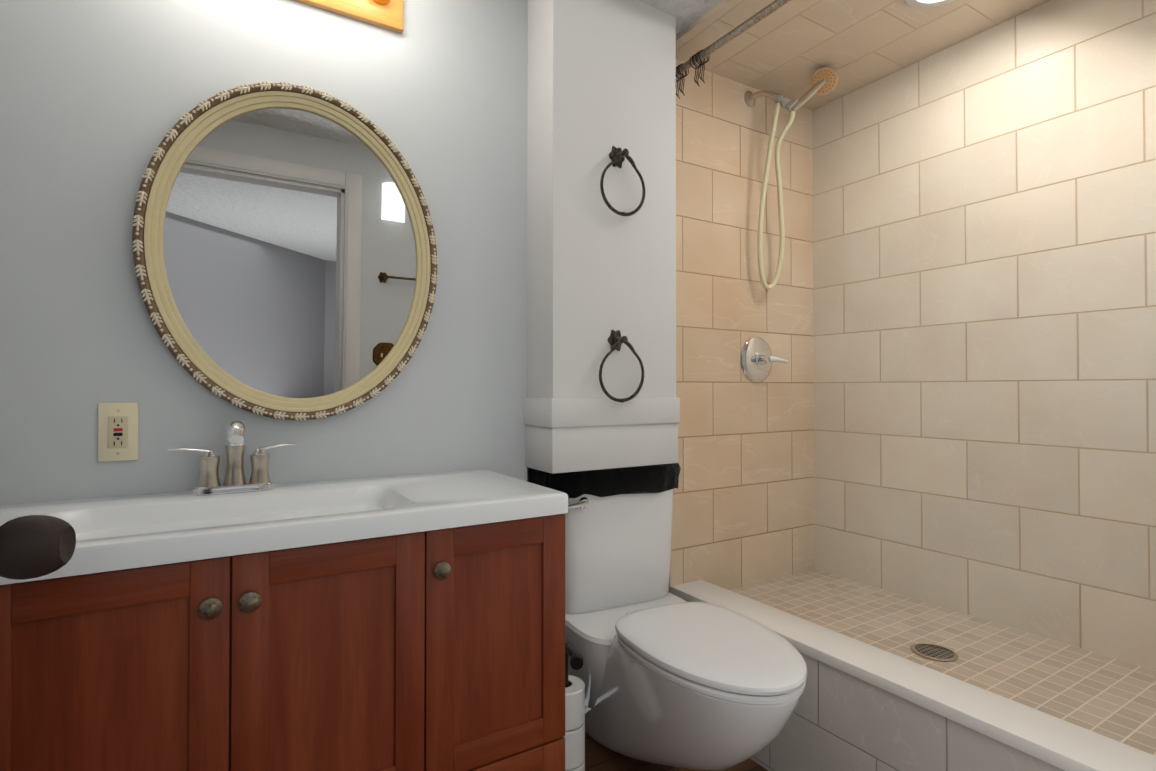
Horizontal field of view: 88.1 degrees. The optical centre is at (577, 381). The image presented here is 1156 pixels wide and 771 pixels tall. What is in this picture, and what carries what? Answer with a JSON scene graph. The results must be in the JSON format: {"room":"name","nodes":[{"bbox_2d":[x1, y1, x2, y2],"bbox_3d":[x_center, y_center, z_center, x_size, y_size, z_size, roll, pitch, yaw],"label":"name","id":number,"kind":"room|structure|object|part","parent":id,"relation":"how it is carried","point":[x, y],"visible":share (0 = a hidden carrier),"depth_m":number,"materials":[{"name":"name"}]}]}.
{"room":"bathroom","nodes":[
{"label":"bathroom","id":0,"kind":"room"},
{"bbox_2d":[0,0,527,504],"bbox_3d":[-0.863,-0.066,1.560,1.513,2.450,0.230,0,-1,-32],"label":"wall","id":1,"kind":"structure","parent":0,"point":[98,98],"depth_m":1.41,"materials":[{"name":"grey paint"}]},
{"bbox_2d":[98,403,137,461],"bbox_3d":[-1.017,0.111,1.322,0.071,0.129,0.009,0,-1,-32],"label":"outlet","id":2,"kind":"object","parent":1,"relation":"attached to","point":[117,431],"visible":1,"depth_m":1.32,"materials":[{"name":"beige plastic"}]},
{"bbox_2d":[132,81,438,420],"bbox_3d":[-0.689,-0.320,1.498,0.690,0.834,0.057,0,-1,-32],"label":"oval mirror","id":3,"kind":"object","parent":1,"relation":"attached to","point":[284,242],"visible":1,"depth_m":1.48,"materials":[{"name":"clear glass"}]},
{"bbox_2d":[294,0,403,33],"bbox_3d":[-0.718,-1.041,1.450,0.610,0.140,0.126,0,-1,-32],"label":"sconce","id":4,"kind":"object","parent":1,"relation":"attached to","point":[387,14],"visible":1,"depth_m":1.60,"materials":[{"name":"gold metal"}]},
{"bbox_2d":[524,0,679,473],"bbox_3d":[0.095,-0.470,1.990,0.587,1.472,0.308,0,-1,-32],"label":"column","id":5,"kind":"structure","parent":0,"point":[601,78],"depth_m":1.82,"materials":[{"name":"white paint"}]},
{"bbox_2d":[599,330,643,402],"bbox_3d":[0.129,-0.048,1.811,0.167,0.224,0.052,0,-1,-32],"label":"towel ring","id":6,"kind":"object","parent":5,"relation":"attached to","point":[616,340],"visible":0.98,"depth_m":1.81,"materials":[{"name":"grey metal"}]},
{"bbox_2d":[600,146,644,215],"bbox_3d":[0.134,-0.614,1.820,0.167,0.224,0.052,0,-1,-32],"label":"towel ring","id":7,"kind":"object","parent":5,"relation":"attached to","point":[617,156],"visible":1,"depth_m":1.82,"materials":[{"name":"grey metal"}]},
{"bbox_2d":[585,732,767,770],"bbox_3d":[1.452,1.171,-0.806,2.994,0.080,6.400,0,-1,-32],"label":"floor","id":8,"kind":"structure","parent":0,"point":[599,757],"depth_m":1.81,"materials":[{"name":"brown wood"}]},
{"bbox_2d":[0,421,567,770],"bbox_3d":[-0.645,0.622,1.248,1.181,1.067,0.510,0,-1,-32],"label":"bathroom vanity","id":9,"kind":"object","parent":8,"relation":"on","point":[258,621],"visible":0.98,"depth_m":1.11,"materials":[{"name":"brown wood"}]},
{"bbox_2d":[563,642,584,770],"bbox_3d":[-0.026,0.938,1.635,0.150,0.444,0.189,0,-1,-32],"label":"stand","id":10,"kind":"object","parent":8,"relation":"on","point":[574,736],"visible":0.62,"depth_m":1.61,"materials":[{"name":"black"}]},
{"bbox_2d":[529,463,807,769],"bbox_3d":[0.245,0.713,1.693,0.529,0.896,0.896,0,-1,-27],"label":"toilet","id":11,"kind":"object","parent":8,"relation":"on","point":[665,676],"visible":0.81,"depth_m":1.64,"materials":[{"name":"white ceramic"}]},
{"bbox_2d":[671,579,1155,770],"bbox_3d":[0.876,0.942,1.408,0.152,0.430,1.830,0,-1,-32],"label":"shower curb","id":12,"kind":"structure","parent":8,"relation":"on","point":[861,706],"depth_m":1.47,"materials":[{"name":"tile"}]},
{"bbox_2d":[730,569,1155,755],"bbox_3d":[1.160,0.974,1.582,0.793,0.371,1.830,0,-1,-32],"label":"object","id":13,"kind":"structure","parent":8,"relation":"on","point":[1110,697],"depth_m":1.75,"materials":[{"name":"tile"}]},
{"bbox_3d":[1.046,0.793,1.755,0.120,0.006,0.120,0,-1,-32],"label":"drain cap","id":14,"kind":"part","parent":13,"relation":"part of","materials":[{"name":"grey metal"}]},
{"bbox_2d":[637,0,721,34],"bbox_3d":[0.313,-1.257,1.076,2.994,0.080,2.050,0,-1,-32],"label":"ceiling","id":15,"kind":"structure","parent":0,"point":[685,13],"depth_m":1.93,"materials":[{"name":"white paint"}]},
{"bbox_2d":[669,59,814,592],"bbox_3d":[0.692,-0.056,2.439,0.906,2.450,0.100,0,-1,-32],"label":"shower wall tile","id":16,"kind":"structure","parent":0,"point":[743,504],"depth_m":2.35,"materials":[{"name":"beige tile"}]},
{"bbox_2d":[741,337,788,382],"bbox_3d":[0.742,-0.088,2.367,0.198,0.184,0.074,0,-1,-32],"label":"shower valve","id":17,"kind":"object","parent":16,"relation":"attached to","point":[758,358],"visible":1,"depth_m":2.36,"materials":[{"name":"silver metal"}]},
{"bbox_2d":[744,66,837,289],"bbox_3d":[0.823,-0.769,2.300,0.205,0.814,0.288,0,-1,-32],"label":"shower head","id":18,"kind":"object","parent":16,"relation":"attached to","point":[823,80],"visible":1,"depth_m":2.31},
{"bbox_2d":[676,0,1049,109],"bbox_3d":[1.136,-1.201,1.593,0.849,0.020,1.830,0,-1,-32],"label":"ceiling","id":19,"kind":"structure","parent":0,"point":[788,49],"depth_m":2.06,"materials":[{"name":"beige tile"}]},
{"bbox_2d":[904,0,954,7],"bbox_3d":[1.088,-1.182,1.786,0.204,0.012,0.204,0,-1,-32],"label":"recessed light","id":20,"kind":"object","parent":19,"relation":"attached to","point":[923,3],"visible":1,"depth_m":1.86,"materials":[{"name":"white paint"}]},
{"bbox_2d":[812,0,1155,670],"bbox_3d":[1.572,-0.063,1.777,0.100,2.450,1.950,0,-1,-32],"label":"tiled wall","id":21,"kind":"structure","parent":0,"point":[984,264],"depth_m":1.97,"materials":[{"name":"beige tile"}]},
{"bbox_3d":[1.324,-0.078,0.551,1.607,2.450,0.120,0,-1,-32],"label":"wall","id":22,"kind":"structure","parent":0,"visible":0},
{"bbox_2d":[676,0,790,98],"bbox_3d":[0.811,-1.080,1.392,0.054,0.124,1.828,0,-1,-32],"label":"curtain rod","id":23,"kind":"object","parent":22,"relation":"attached to","point":[741,28],"visible":0.9,"depth_m":1.95,"materials":[{"name":"metal"}]},
{"bbox_3d":[0.226,0.035,-0.112,1.133,2.208,0.144,0,-1,-32],"label":"door frame","id":24,"kind":"structure","parent":0,"visible":0},
{"bbox_2d":[0,515,75,579],"bbox_3d":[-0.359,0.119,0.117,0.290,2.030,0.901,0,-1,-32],"label":"door knob","id":25,"kind":"object","parent":24,"relation":"attached to","point":[33,546],"depth_m":0.48,"materials":[{"name":"paint"}]}
]}

